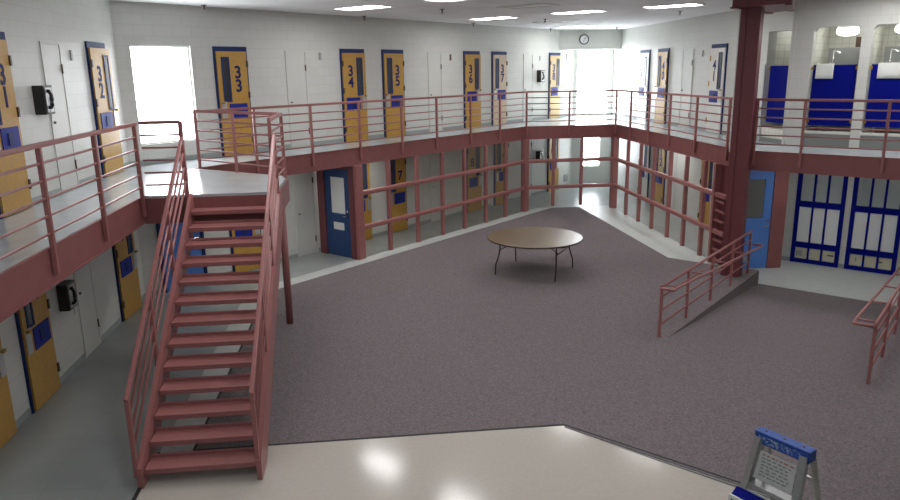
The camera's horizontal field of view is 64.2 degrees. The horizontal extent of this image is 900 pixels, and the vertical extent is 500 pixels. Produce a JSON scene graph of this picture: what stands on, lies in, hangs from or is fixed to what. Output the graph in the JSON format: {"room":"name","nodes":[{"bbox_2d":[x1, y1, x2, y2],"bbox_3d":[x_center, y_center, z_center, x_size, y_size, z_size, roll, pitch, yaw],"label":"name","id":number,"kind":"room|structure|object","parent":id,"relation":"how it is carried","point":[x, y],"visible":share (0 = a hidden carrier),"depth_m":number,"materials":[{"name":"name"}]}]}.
{"room":"prison interior","nodes":[
{"label":"prison interior","id":0,"kind":"room"},
{"bbox_2d":[0,0,144,420],"bbox_3d":[-5.303,0.283,5.365,0.200,5.680,17.400,-2,14,-6],"label":"wall","id":1,"kind":"structure","parent":0,"point":[24,23],"depth_m":10.77,"materials":[{"name":"paint"}]},
{"bbox_2d":[0,338,16,448],"bbox_3d":[-5.430,1.291,8.378,0.134,2.270,0.860,-2,14,-6],"label":"door","id":2,"kind":"structure","parent":1,"relation":"in","point":[8,428],"depth_m":8.76,"materials":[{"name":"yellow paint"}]},
{"bbox_2d":[0,32,32,218],"bbox_3d":[-5.622,-1.587,9.043,0.134,2.270,0.860,-2,14,-6],"label":"door","id":3,"kind":"structure","parent":1,"relation":"in","point":[10,131],"depth_m":9.16,"materials":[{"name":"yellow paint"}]},
{"bbox_2d":[14,292,60,413],"bbox_3d":[-5.580,0.971,9.671,0.134,2.270,0.860,-2,14,-6],"label":"door","id":4,"kind":"structure","parent":1,"relation":"in","point":[41,367],"depth_m":9.66,"materials":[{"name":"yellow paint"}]},
{"bbox_2d":[32,85,54,121],"bbox_3d":[-5.679,-2.066,10.131,0.248,0.507,0.300,-2,14,-6],"label":"wall phone","id":5,"kind":"object","parent":1,"relation":"attached to","point":[43,97],"visible":1,"depth_m":10.00,"materials":[{"name":"black plastic"}]},
{"bbox_2d":[39,41,78,193],"bbox_3d":[-5.857,-1.983,10.789,0.045,2.200,0.670,-2,14,-6],"label":"door","id":6,"kind":"structure","parent":1,"relation":"in","point":[53,71],"depth_m":10.77,"materials":[{"name":"grey paint"}]},
{"bbox_2d":[56,280,77,313],"bbox_3d":[-5.613,0.722,10.621,0.248,0.507,0.300,-2,14,-6],"label":"wall phone","id":7,"kind":"object","parent":1,"relation":"attached to","point":[66,291],"visible":1,"depth_m":10.49,"materials":[{"name":"black plastic"}]},
{"bbox_2d":[15,293,145,427],"bbox_3d":[-5.158,2.985,6.051,0.006,0.100,17.400,-2,14,-6],"label":"baseboard","id":8,"kind":"structure","parent":1,"relation":"attached to","point":[23,417],"depth_m":10.93,"materials":[{"name":"grey paint"}]},
{"bbox_2d":[31,162,129,204],"bbox_3d":[-5.199,0.430,5.414,0.006,0.100,17.400,-2,14,-6],"label":"baseboard","id":9,"kind":"structure","parent":1,"relation":"attached to","point":[52,192],"depth_m":10.66,"materials":[{"name":"grey paint"}]},
{"bbox_2d":[73,262,101,357],"bbox_3d":[-5.816,0.573,11.427,0.045,2.200,0.670,-2,14,-6],"label":"door","id":10,"kind":"structure","parent":1,"relation":"in","point":[83,279],"depth_m":11.50,"materials":[{"name":"grey paint"}]},
{"bbox_2d":[84,41,123,177],"bbox_3d":[-6.001,-2.455,12.547,0.187,2.270,0.860,-2,14,-6],"label":"door","id":11,"kind":"structure","parent":1,"relation":"in","point":[105,110],"depth_m":12.42,"materials":[{"name":"blue paint"}]},
{"bbox_2d":[112,233,141,321],"bbox_3d":[-5.961,0.095,13.204,0.189,2.270,0.900,-2,14,-6],"label":"door","id":12,"kind":"structure","parent":1,"relation":"in","point":[124,252],"depth_m":13.19,"materials":[{"name":"blue paint"}]},
{"bbox_2d":[109,0,573,292],"bbox_3d":[-0.923,-3.511,20.293,0.200,5.680,17.430,10,18,37],"label":"wall","id":13,"kind":"structure","parent":0,"point":[265,35],"depth_m":17.54,"materials":[{"name":"paint"}]},
{"bbox_2d":[130,45,195,144],"bbox_3d":[-5.695,-3.087,14.256,0.080,1.880,1.260,10,18,37],"label":"window","id":14,"kind":"structure","parent":13,"relation":"in","point":[161,74],"depth_m":14.25,"materials":[{"name":"white"}]},
{"bbox_2d":[156,223,207,292],"bbox_3d":[-5.572,-0.326,14.847,0.163,2.280,1.010,10,18,37],"label":"door","id":15,"kind":"structure","parent":13,"relation":"in","point":[194,252],"depth_m":14.80,"materials":[{"name":"blue paint"}]},
{"bbox_2d":[212,46,254,155],"bbox_3d":[-4.611,-3.185,15.386,0.134,2.270,0.820,10,18,37],"label":"door","id":16,"kind":"structure","parent":13,"relation":"in","point":[230,63],"depth_m":15.31,"materials":[{"name":"blue paint"}]},
{"bbox_2d":[229,229,261,271],"bbox_3d":[-4.570,-0.630,16.023,0.134,2.270,0.820,10,18,37],"label":"door","id":17,"kind":"structure","parent":13,"relation":"in","point":[233,233],"depth_m":16.11,"materials":[{"name":"blue paint"}]},
{"bbox_2d":[284,51,310,147],"bbox_3d":[-3.539,-3.506,16.746,0.045,2.200,0.600,10,18,37],"label":"door","id":18,"kind":"structure","parent":13,"relation":"in","point":[295,63],"depth_m":16.72,"materials":[{"name":"grey paint"}]},
{"bbox_2d":[293,172,317,256],"bbox_3d":[-3.499,-0.950,17.383,0.045,2.200,0.600,10,18,37],"label":"door","id":19,"kind":"structure","parent":13,"relation":"in","point":[303,182],"depth_m":17.39,"materials":[{"name":"grey paint"}]},
{"bbox_2d":[129,115,567,166],"bbox_3d":[-0.896,-3.327,20.200,0.006,0.100,17.250,10,18,37],"label":"baseboard","id":20,"kind":"structure","parent":13,"relation":"attached to","point":[287,146],"depth_m":17.59,"materials":[{"name":"grey paint"}]},
{"bbox_2d":[339,49,367,141],"bbox_3d":[-2.382,-3.888,18.058,0.172,2.270,0.820,10,18,37],"label":"door","id":21,"kind":"structure","parent":13,"relation":"in","point":[352,61],"depth_m":17.99,"materials":[{"name":"blue paint"}]},
{"bbox_2d":[151,188,559,294],"bbox_3d":[-0.855,-0.772,20.838,0.006,0.100,17.250,10,18,37],"label":"baseboard","id":22,"kind":"structure","parent":13,"relation":"attached to","point":[293,256],"depth_m":20.91,"materials":[{"name":"grey paint"}]},
{"bbox_2d":[360,163,371,239],"bbox_3d":[-2.343,-1.329,18.685,0.182,2.270,0.800,10,18,37],"label":"door","id":23,"kind":"structure","parent":13,"relation":"in","point":[365,167],"depth_m":18.86,"materials":[{"name":"blue paint"}]},
{"bbox_2d":[381,49,405,137],"bbox_3d":[-1.480,-4.182,19.181,0.134,2.270,0.820,10,18,37],"label":"door","id":24,"kind":"structure","parent":13,"relation":"in","point":[393,86],"depth_m":19.11,"materials":[{"name":"blue paint"}]},
{"bbox_2d":[390,158,407,231],"bbox_3d":[-1.452,-1.623,19.804,0.134,2.270,0.780,10,18,37],"label":"door","id":25,"kind":"structure","parent":13,"relation":"in","point":[397,166],"depth_m":19.85,"materials":[{"name":"blue paint"}]},
{"bbox_2d":[428,53,442,131],"bbox_3d":[-0.415,-4.500,20.534,0.045,2.200,0.600,10,18,37],"label":"door","id":26,"kind":"structure","parent":13,"relation":"in","point":[434,59],"depth_m":20.50,"materials":[{"name":"grey paint"}]},
{"bbox_2d":[430,153,440,221],"bbox_3d":[-0.374,-1.945,21.171,0.045,2.200,0.600,10,18,37],"label":"door","id":27,"kind":"structure","parent":13,"relation":"in","point":[434,158],"depth_m":21.11,"materials":[{"name":"grey paint"}]},
{"bbox_2d":[463,51,481,127],"bbox_3d":[0.705,-4.870,21.802,0.170,2.270,0.800,10,18,37],"label":"door","id":28,"kind":"structure","parent":13,"relation":"in","point":[471,59],"depth_m":21.73,"materials":[{"name":"blue paint"}]},
{"bbox_2d":[466,146,482,212],"bbox_3d":[0.768,-2.329,22.495,0.134,2.270,0.800,10,18,37],"label":"door","id":29,"kind":"structure","parent":13,"relation":"in","point":[473,155],"depth_m":22.48,"materials":[{"name":"blue paint"}]},
{"bbox_2d":[491,51,507,124],"bbox_3d":[1.598,-5.162,22.913,0.134,2.270,0.810,10,18,37],"label":"door","id":30,"kind":"structure","parent":13,"relation":"in","point":[499,62],"depth_m":22.83,"materials":[{"name":"blue paint"}]},
{"bbox_2d":[494,142,508,205],"bbox_3d":[1.704,-2.627,23.630,0.134,2.270,0.800,10,18,37],"label":"door","id":31,"kind":"structure","parent":13,"relation":"in","point":[498,148],"depth_m":23.52,"materials":[{"name":"blue paint"}]},
{"bbox_2d":[523,54,532,121],"bbox_3d":[2.641,-5.473,24.239,0.045,2.200,0.580,10,18,37],"label":"door","id":32,"kind":"structure","parent":13,"relation":"in","point":[527,58],"depth_m":24.19,"materials":[{"name":"grey paint"}]},
{"bbox_2d":[529,139,531,195],"bbox_3d":[2.681,-2.917,24.876,0.045,2.200,0.580,10,18,37],"label":"door","id":33,"kind":"structure","parent":13,"relation":"in","point":[530,140],"depth_m":25.06,"materials":[{"name":"grey paint"}]},
{"bbox_2d":[547,139,558,191],"bbox_3d":[3.787,-3.290,26.155,0.134,2.270,0.780,10,18,37],"label":"door","id":34,"kind":"structure","parent":13,"relation":"in","point":[549,142],"depth_m":26.10,"materials":[{"name":"blue paint"}]},
{"bbox_2d":[548,53,560,118],"bbox_3d":[3.738,-5.841,25.499,0.146,2.270,0.760,10,18,37],"label":"door","id":35,"kind":"structure","parent":13,"relation":"in","point":[554,76],"depth_m":25.43,"materials":[{"name":"blue paint"}]},
{"bbox_2d":[113,0,734,29],"bbox_3d":[8.086,-3.948,9.488,28.400,0.120,26.000,10,18,37],"label":"ceiling","id":36,"kind":"structure","parent":0,"point":[621,14],"depth_m":16.48,"materials":[{"name":"paint"}]},
{"bbox_2d":[332,5,393,10],"bbox_3d":[-1.868,-5.176,15.325,1.240,0.015,0.640,10,18,37],"label":"recessed light","id":37,"kind":"object","parent":36,"relation":"in","point":[363,7],"visible":1,"depth_m":15.29,"materials":[{"name":"grey paint"}]},
{"bbox_2d":[341,5,384,9],"bbox_3d":[-1.868,-5.179,15.325,1.180,0.008,0.580,10,18,37],"label":"diffuser","id":38,"kind":"object","parent":37,"relation":"attached to","point":[364,7],"depth_m":15.28,"materials":[{"name":"white"}]},
{"bbox_2d":[468,16,518,19],"bbox_3d":[1.149,-6.156,19.061,1.240,0.015,0.640,10,18,37],"label":"recessed light","id":39,"kind":"object","parent":36,"relation":"in","point":[500,17],"visible":1,"depth_m":19.06,"materials":[{"name":"grey paint"}]},
{"bbox_2d":[474,17,512,19],"bbox_3d":[1.149,-6.159,19.060,1.180,0.008,0.580,10,18,37],"label":"diffuser","id":40,"kind":"object","parent":39,"relation":"attached to","point":[487,18],"depth_m":19.08,"materials":[{"name":"white"}]},
{"bbox_2d":[496,3,559,8],"bbox_3d":[1.692,-5.300,15.597,1.240,0.015,0.640,10,18,37],"label":"recessed light","id":41,"kind":"object","parent":36,"relation":"in","point":[538,4],"visible":1,"depth_m":15.59,"materials":[{"name":"grey paint"}]},
{"bbox_2d":[549,10,606,14],"bbox_3d":[3.111,-5.791,17.472,1.240,0.015,0.640,10,18,37],"label":"recessed light","id":42,"kind":"object","parent":36,"relation":"in","point":[582,11],"visible":1,"depth_m":17.48,"materials":[{"name":"grey paint"}]},
{"bbox_2d":[554,10,602,13],"bbox_3d":[3.111,-5.794,17.471,1.180,0.008,0.580,10,18,37],"label":"diffuser","id":43,"kind":"object","parent":42,"relation":"attached to","point":[583,11],"depth_m":17.44,"materials":[{"name":"white"}]},
{"bbox_2d":[642,3,704,8],"bbox_3d":[5.010,-5.483,16.119,1.240,0.015,0.640,10,18,37],"label":"recessed light","id":44,"kind":"object","parent":36,"relation":"in","point":[686,4],"visible":1,"depth_m":16.07,"materials":[{"name":"grey paint"}]},
{"bbox_2d":[646,4,698,7],"bbox_3d":[5.010,-5.487,16.118,1.180,0.008,0.580,10,18,37],"label":"diffuser","id":45,"kind":"object","parent":44,"relation":"attached to","point":[673,5],"depth_m":16.08,"materials":[{"name":"white"}]},
{"bbox_2d":[0,187,899,499],"bbox_3d":[6.219,1.450,12.597,26.634,0.460,31.018,-2,14,-6],"label":"floor","id":46,"kind":"structure","parent":0,"point":[550,462],"depth_m":8.68,"materials":[{"name":"concrete"}]},
{"bbox_2d":[123,134,282,488],"bbox_3d":[-2.953,0.446,9.068,1.351,3.498,3.463,-2,14,-6],"label":"staircase","id":47,"kind":"structure","parent":46,"relation":"on","point":[260,360],"depth_m":8.73,"materials":[{"name":"metal"}]},
{"bbox_2d":[132,323,740,499],"bbox_3d":[3.812,2.663,7.010,14.114,0.044,17.200,-2,14,-6],"label":"trim","id":48,"kind":"structure","parent":46,"relation":"on","point":[138,490],"depth_m":8.69,"materials":[{"name":"black"}]},
{"bbox_2d":[350,139,528,259],"bbox_3d":[0.085,-1.596,19.642,0.180,2.249,7.421,10,18,37],"label":"grid","id":49,"kind":"object","parent":46,"relation":"on","point":[359,192],"visible":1,"depth_m":19.07,"materials":[{"name":"red paint"}]},
{"bbox_2d":[528,138,612,205],"bbox_3d":[3.809,-2.446,22.523,2.812,2.109,0.120,-2,14,-6],"label":"grid","id":50,"kind":"object","parent":49,"relation":"attached to","point":[581,159],"visible":1,"depth_m":22.48,"materials":[{"name":"red paint"}]},
{"bbox_2d":[196,207,899,499],"bbox_3d":[6.655,1.576,11.132,20.696,0.010,16.362,10,18,37],"label":"floor","id":51,"kind":"structure","parent":46,"relation":"on","point":[428,338],"depth_m":10.71,"materials":[{"name":"carpet"}]},
{"bbox_2d":[144,168,293,323],"bbox_3d":[-3.652,0.093,12.287,1.904,2.647,3.147,-2,14,-6],"label":"landing","id":52,"kind":"object","parent":51,"relation":"on","point":[209,188],"visible":0.71,"depth_m":10.79,"materials":[{"name":"red paint"}]},
{"bbox_2d":[138,120,189,204],"bbox_3d":[-4.078,-1.210,10.269,0.586,1.270,0.056,-2,14,-6],"label":"railing","id":53,"kind":"object","parent":52,"relation":"attached to","point":[180,126],"visible":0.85,"depth_m":10.17,"materials":[{"name":"metal"}]},
{"bbox_2d":[193,110,286,179],"bbox_3d":[-3.346,-1.744,12.054,0.776,1.120,3.648,-11,17,-34],"label":"railing","id":54,"kind":"object","parent":52,"relation":"on","point":[276,115],"visible":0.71,"depth_m":12.43,"materials":[{"name":"metal"}]},
{"bbox_2d":[488,227,582,281],"bbox_3d":[1.864,0.086,15.777,2.072,0.782,2.072,6,16,26],"label":"folding table","id":55,"kind":"object","parent":51,"relation":"on","point":[518,237],"visible":1,"depth_m":15.56,"materials":[{"name":"brown laminate"}]},
{"bbox_2d":[720,7,764,277],"bbox_3d":[5.978,-2.220,14.678,0.405,5.680,0.320,10,18,37],"label":"column","id":56,"kind":"structure","parent":51,"relation":"on","point":[750,30],"depth_m":14.51,"materials":[{"name":"metal"}]},
{"bbox_2d":[730,0,793,13],"bbox_3d":[6.532,-4.927,14.307,1.118,0.265,2.265,10,18,37],"label":"beam","id":57,"kind":"structure","parent":56,"relation":"on","point":[771,6],"depth_m":13.68,"materials":[{"name":"metal"}]},
{"bbox_2d":[609,137,728,264],"bbox_3d":[5.607,-1.581,19.229,0.180,2.250,7.500,-2,14,-6],"label":"grid","id":58,"kind":"object","parent":46,"relation":"on","point":[718,192],"visible":0.88,"depth_m":17.78,"materials":[{"name":"red paint"}]},
{"bbox_2d":[728,427,820,499],"bbox_3d":[2.427,2.188,5.332,1.050,1.762,0.580,-11,17,-34],"label":"step ladder","id":59,"kind":"object","parent":46,"relation":"on","point":[778,473],"visible":1,"depth_m":5.11,"materials":[{"name":"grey plastic"}]},
{"bbox_2d":[759,457,790,486],"bbox_3d":[2.310,1.582,5.102,0.032,0.128,0.220,-11,17,-34],"label":"print","id":60,"kind":"object","parent":59,"relation":"attached to","point":[777,473],"depth_m":5.10,"materials":[{"name":"grey"}]},
{"bbox_2d":[759,435,804,457],"bbox_3d":[2.348,1.400,5.087,0.003,0.050,0.340,-11,17,-34],"label":"print","id":61,"kind":"object","parent":59,"relation":"attached to","point":[783,447],"depth_m":5.08},
{"bbox_2d":[656,269,899,385],"bbox_3d":[10.241,1.998,9.854,13.420,0.320,5.020,10,18,37],"label":"trim","id":62,"kind":"structure","parent":46,"relation":"on","point":[889,369],"depth_m":12.96,"materials":[{"name":"concrete"}]},
{"bbox_2d":[657,230,763,337],"bbox_3d":[5.027,0.518,13.489,0.266,0.953,4.966,10,18,37],"label":"handrail","id":63,"kind":"object","parent":62,"relation":"on","point":[688,281],"visible":1,"depth_m":13.09,"materials":[{"name":"metal"}]},
{"bbox_2d":[852,266,899,383],"bbox_3d":[7.217,0.908,11.785,0.307,0.953,4.966,10,18,37],"label":"handrail","id":64,"kind":"object","parent":46,"relation":"on","point":[888,307],"visible":1,"depth_m":10.68,"materials":[{"name":"metal"}]},
{"bbox_2d":[0,115,899,272],"bbox_3d":[7.878,-1.408,12.796,27.652,0.310,29.600,-2,14,-6],"label":"floor","id":65,"kind":"structure","parent":0,"point":[9,243],"depth_m":12.13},
{"bbox_2d":[0,168,192,322],"bbox_3d":[-3.862,0.675,5.324,0.042,0.397,16.812,-2,14,-6],"label":"fascia","id":66,"kind":"object","parent":65,"relation":"attached to","point":[28,279],"visible":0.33,"depth_m":7.65,"materials":[{"name":"red paint"}]},
{"bbox_2d":[0,122,146,273],"bbox_3d":[-3.761,0.246,4.612,0.050,1.340,11.620,-2,14,-6],"label":"railing","id":67,"kind":"object","parent":66,"relation":"attached to","point":[38,146],"visible":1,"depth_m":7.65,"materials":[{"name":"metal"}]},
{"bbox_2d":[196,126,525,175],"bbox_3d":[-1.233,-2.470,17.763,0.042,0.397,11.438,10,18,37],"label":"fascia","id":68,"kind":"object","parent":65,"relation":"attached to","point":[295,164],"visible":0.76,"depth_m":17.14,"materials":[{"name":"red paint"}]},
{"bbox_2d":[202,91,527,173],"bbox_3d":[-1.167,-3.046,17.644,0.058,1.340,11.308,10,18,37],"label":"railing","id":69,"kind":"object","parent":68,"relation":"attached to","point":[436,104],"visible":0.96,"depth_m":16.61,"materials":[{"name":"metal"}]},
{"bbox_2d":[526,124,615,138],"bbox_3d":[3.762,-3.666,22.240,2.862,0.397,0.042,-2,14,-6],"label":"fascia","id":70,"kind":"object","parent":65,"relation":"attached to","point":[604,130],"visible":1,"depth_m":22.23,"materials":[{"name":"red paint"}]},
{"bbox_2d":[528,89,617,134],"bbox_3d":[3.758,-4.225,22.056,2.862,1.340,0.050,-2,14,-6],"label":"railing","id":71,"kind":"object","parent":70,"relation":"attached to","point":[569,91],"visible":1,"depth_m":21.98,"materials":[{"name":"metal"}]},
{"bbox_2d":[616,124,729,165],"bbox_3d":[5.624,-2.805,18.668,0.042,0.397,7.700,-2,14,-6],"label":"fascia","id":72,"kind":"object","parent":65,"relation":"attached to","point":[714,153],"visible":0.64,"depth_m":17.95,"materials":[{"name":"red paint"}]},
{"bbox_2d":[614,89,732,160],"bbox_3d":[5.560,-3.396,18.618,0.050,1.340,7.500,-2,14,-6],"label":"railing","id":73,"kind":"object","parent":72,"relation":"attached to","point":[730,99],"visible":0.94,"depth_m":17.89,"materials":[{"name":"metal"}]},
{"bbox_2d":[757,64,765,140],"bbox_3d":[7.272,-3.425,16.682,0.070,1.740,0.065,-2,14,-6],"label":"post","id":74,"kind":"object","parent":65,"relation":"on","point":[764,68],"visible":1,"depth_m":16.65,"materials":[{"name":"paint"}]},
{"bbox_2d":[764,66,788,123],"bbox_3d":[7.399,-3.503,16.164,0.050,1.260,0.895,-2,14,-6],"label":"gate","id":75,"kind":"object","parent":74,"relation":"attached to","point":[778,77],"visible":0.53,"depth_m":16.20,"materials":[{"name":"blue"}]},
{"bbox_2d":[759,136,780,143],"bbox_3d":[7.417,-2.519,16.433,0.210,0.100,0.950,-2,14,-6],"label":"curb","id":76,"kind":"object","parent":65,"relation":"on","point":[765,139],"visible":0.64,"depth_m":16.38,"materials":[{"name":"grey paint"}]},
{"bbox_2d":[761,127,782,138],"bbox_3d":[7.434,-2.676,16.396,0.190,0.220,0.950,-2,14,-6],"label":"trim ledge","id":77,"kind":"object","parent":76,"relation":"on","point":[764,130],"visible":0.57,"depth_m":16.38,"materials":[{"name":"white tile"}]},
{"bbox_2d":[751,151,899,179],"bbox_3d":[12.940,-0.659,9.600,17.632,0.397,0.042,10,18,37],"label":"fascia","id":78,"kind":"object","parent":65,"relation":"attached to","point":[819,164],"depth_m":13.93,"materials":[{"name":"red paint"}]},
{"bbox_2d":[751,98,899,172],"bbox_3d":[12.603,-1.273,9.658,16.400,1.340,0.050,10,18,37],"label":"railing","id":79,"kind":"object","parent":78,"relation":"attached to","point":[758,100],"visible":1,"depth_m":13.80,"materials":[{"name":"metal"}]},
{"bbox_2d":[820,47,859,131],"bbox_3d":[8.744,-3.437,15.977,0.760,2.060,0.030,10,18,37],"label":"partition panel","id":80,"kind":"object","parent":65,"relation":"on","point":[848,56],"visible":0.21,"depth_m":15.82,"materials":[{"name":"grey"}]},
{"bbox_2d":[803,133,899,149],"bbox_3d":[8.936,-2.214,14.728,3.080,0.285,0.204,10,18,37],"label":"curb","id":81,"kind":"object","parent":65,"relation":"on","point":[873,144],"visible":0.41,"depth_m":15.08,"materials":[{"name":"grey paint"}]},
{"bbox_2d":[804,130,899,134],"bbox_3d":[8.944,-2.372,14.702,3.080,0.035,0.190,10,18,37],"label":"trim ledge","id":82,"kind":"object","parent":81,"relation":"on","point":[805,130],"visible":0.65,"depth_m":15.10,"materials":[{"name":"white tile"}]},
{"bbox_2d":[874,46,899,132],"bbox_3d":[9.596,-3.285,15.314,0.760,2.060,0.030,10,18,37],"label":"partition panel","id":83,"kind":"object","parent":65,"relation":"on","point":[895,56],"visible":0.25,"depth_m":15.27,"materials":[{"name":"grey"}]},
{"bbox_2d":[560,29,621,49],"bbox_3d":[4.975,-7.579,25.887,2.260,0.676,0.750,-2,14,-6],"label":"wall","id":84,"kind":"structure","parent":0,"point":[607,39],"depth_m":25.53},
{"bbox_2d":[571,50,613,183],"bbox_3d":[5.388,-5.283,26.995,1.800,5.680,0.200,-2,14,-6],"label":"wall","id":85,"kind":"structure","parent":0,"point":[601,173],"depth_m":27.27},
{"bbox_2d":[583,138,599,165],"bbox_3d":[5.325,-3.940,27.320,0.730,1.480,0.080,-2,14,-6],"label":"window","id":86,"kind":"structure","parent":85,"relation":"in","point":[591,145],"depth_m":27.37,"materials":[{"name":"white"}]},
{"bbox_2d":[576,51,608,113],"bbox_3d":[5.293,-6.239,26.747,1.200,2.270,0.080,-2,14,-6],"label":"window","id":87,"kind":"structure","parent":85,"relation":"in","point":[592,67],"depth_m":26.73,"materials":[{"name":"white"}]},
{"bbox_2d":[609,0,799,219],"bbox_3d":[6.830,-3.931,21.484,0.200,5.680,11.800,-2,14,-6],"label":"wall","id":88,"kind":"structure","parent":0,"point":[699,33],"depth_m":20.52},
{"bbox_2d":[636,50,650,120],"bbox_3d":[6.381,-5.443,23.737,0.134,2.270,0.870,-2,14,-6],"label":"door","id":89,"kind":"structure","parent":88,"relation":"in","point":[645,55],"depth_m":23.62,"materials":[{"name":"blue paint"}]},
{"bbox_2d":[637,143,650,197],"bbox_3d":[6.468,-2.790,23.979,0.134,2.270,0.850,-2,14,-6],"label":"door","id":90,"kind":"structure","parent":88,"relation":"in","point":[647,149],"depth_m":23.76,"materials":[{"name":"blue paint"}]},
{"bbox_2d":[655,148,666,204],"bbox_3d":[6.614,-2.478,22.721,0.134,2.270,0.860,-2,14,-6],"label":"door","id":91,"kind":"structure","parent":88,"relation":"in","point":[661,154],"depth_m":22.55,"materials":[{"name":"blue paint"}]},
{"bbox_2d":[654,48,669,123],"bbox_3d":[6.551,-5.082,22.276,0.134,2.270,0.840,-2,14,-6],"label":"door","id":92,"kind":"structure","parent":88,"relation":"in","point":[663,56],"depth_m":22.16,"materials":[{"name":"blue paint"}]},
{"bbox_2d":[673,153,685,212],"bbox_3d":[6.820,-2.078,21.247,0.045,2.200,0.700,-2,14,-6],"label":"door","id":93,"kind":"structure","parent":88,"relation":"in","point":[680,159],"depth_m":21.33,"materials":[{"name":"grey paint"}]},
{"bbox_2d":[678,49,693,127],"bbox_3d":[6.780,-4.633,20.610,0.045,2.200,0.700,-2,14,-6],"label":"door","id":94,"kind":"structure","parent":88,"relation":"in","point":[688,54],"depth_m":20.58,"materials":[{"name":"grey paint"}]},
{"bbox_2d":[613,112,784,143],"bbox_3d":[6.747,-3.739,21.366,0.006,0.100,11.500,-2,14,-6],"label":"baseboard","id":95,"kind":"structure","parent":88,"relation":"attached to","point":[701,129],"depth_m":21.36,"materials":[{"name":"grey paint"}]},
{"bbox_2d":[697,159,712,224],"bbox_3d":[6.989,-1.676,19.479,0.134,2.270,0.880,-2,14,-6],"label":"door","id":96,"kind":"structure","parent":88,"relation":"in","point":[710,164],"depth_m":19.44,"materials":[{"name":"blue paint"}]},
{"bbox_2d":[705,43,727,133],"bbox_3d":[6.955,-4.217,18.784,0.134,2.270,0.840,-2,14,-6],"label":"door","id":97,"kind":"structure","parent":88,"relation":"in","point":[719,52],"depth_m":18.68,"materials":[{"name":"blue paint"}]},
{"bbox_2d":[707,163,716,251],"bbox_3d":[6.304,-0.807,16.599,0.570,2.600,0.100,-2,14,-6],"label":"wall partition","id":98,"kind":"structure","parent":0,"point":[713,163],"depth_m":16.56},
{"bbox_2d":[742,170,789,268],"bbox_3d":[7.178,-0.768,16.635,1.230,2.480,0.163,-2,14,-6],"label":"door","id":99,"kind":"structure","parent":98,"relation":"in","point":[768,190],"depth_m":16.63,"materials":[{"name":"blue paint"}]},
{"bbox_2d":[769,30,791,125],"bbox_3d":[8.220,-3.773,16.241,1.450,2.600,1.300,-2,14,-6],"label":"wall","id":100,"kind":"structure","parent":0,"point":[783,44],"depth_m":16.54,"materials":[{"name":"white tile"}]},
{"bbox_2d":[746,260,899,305],"bbox_3d":[13.886,1.686,11.738,19.100,0.120,2.600,10,18,37],"label":"floor","id":101,"kind":"structure","parent":0,"point":[841,282],"depth_m":15.88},
{"bbox_2d":[790,173,848,267],"bbox_3d":[8.712,-0.924,16.914,1.050,2.600,0.090,10,18,37],"label":"screen","id":102,"kind":"object","parent":101,"relation":"on","point":[817,226],"visible":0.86,"depth_m":17.00,"materials":[{"name":"blue"}]},
{"bbox_2d":[844,177,899,274],"bbox_3d":[9.626,-0.761,16.203,1.030,2.600,0.090,10,18,37],"label":"screen","id":103,"kind":"object","parent":101,"relation":"on","point":[873,238],"visible":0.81,"depth_m":16.30,"materials":[{"name":"blue"}]},
{"bbox_2d":[806,26,861,130],"bbox_3d":[8.635,-3.670,15.800,1.120,2.600,1.580,10,18,37],"label":"wall","id":104,"kind":"structure","parent":0,"point":[826,37],"depth_m":16.20,"materials":[{"name":"white tile"}]},
{"bbox_2d":[837,26,859,35],"bbox_3d":[8.541,-4.725,15.389,0.440,0.250,0.440,10,18,37],"label":"dome lamp","id":105,"kind":"object","parent":104,"relation":"attached to","point":[844,30],"visible":0.84,"depth_m":15.24,"materials":[{"name":"white"}]},
{"bbox_2d":[781,0,899,147],"bbox_3d":[14.319,-2.584,10.207,17.750,3.066,0.220,10,18,37],"label":"wall","id":106,"kind":"structure","parent":0,"point":[813,15],"depth_m":14.91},
{"bbox_2d":[806,64,857,125],"bbox_3d":[8.077,-3.268,15.175,0.890,1.260,0.050,10,18,37],"label":"gate","id":107,"kind":"object","parent":106,"relation":"attached to","point":[842,85],"visible":0.95,"depth_m":15.15,"materials":[{"name":"blue"}]},
{"bbox_2d":[815,64,834,78],"bbox_3d":[7.927,-3.780,15.168,0.342,0.310,0.089,10,18,37],"label":"towel","id":108,"kind":"object","parent":107,"relation":"hanging from","point":[823,71],"visible":1,"depth_m":15.14,"materials":[{"name":"white fabric"}]},
{"bbox_2d":[863,64,899,127],"bbox_3d":[8.929,-3.116,14.513,0.890,1.260,0.050,10,18,37],"label":"gate","id":109,"kind":"object","parent":106,"relation":"attached to","point":[885,88],"visible":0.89,"depth_m":14.61,"materials":[{"name":"blue"}]},
{"bbox_2d":[877,62,899,78],"bbox_3d":[8.868,-3.612,14.436,0.451,0.310,0.089,10,18,37],"label":"towel","id":110,"kind":"object","parent":109,"relation":"hanging from","point":[885,70],"visible":1,"depth_m":14.42,"materials":[{"name":"white fabric"}]},
{"bbox_2d":[782,173,899,271],"bbox_3d":[14.831,0.088,12.258,18.700,2.700,0.200,10,18,37],"label":"wall","id":111,"kind":"structure","parent":0,"point":[793,178],"depth_m":17.13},
{"bbox_2d":[801,174,899,208],"bbox_3d":[9.708,-1.016,17.219,2.410,2.600,1.350,10,18,37],"label":"wall","id":112,"kind":"structure","parent":0,"point":[893,198],"depth_m":17.61,"materials":[{"name":"grey paint"}]},
{"bbox_2d":[863,24,899,132],"bbox_3d":[9.487,-3.518,15.137,1.120,2.600,1.580,10,18,37],"label":"wall","id":113,"kind":"structure","parent":0,"point":[885,35],"depth_m":15.63,"materials":[{"name":"white tile"}]},
{"bbox_3d":[-2.717,-2.054,17.005,1.300,0.100,0.080,10,18,37],"label":"wall partition","id":114,"kind":"structure","parent":0,"visible":0},
{"bbox_2d":[316,166,356,259],"bbox_3d":[-2.710,-0.937,17.237,1.260,2.220,0.163,10,18,37],"label":"door","id":115,"kind":"structure","parent":114,"relation":"in","point":[335,187],"depth_m":17.23,"materials":[{"name":"blue paint"}]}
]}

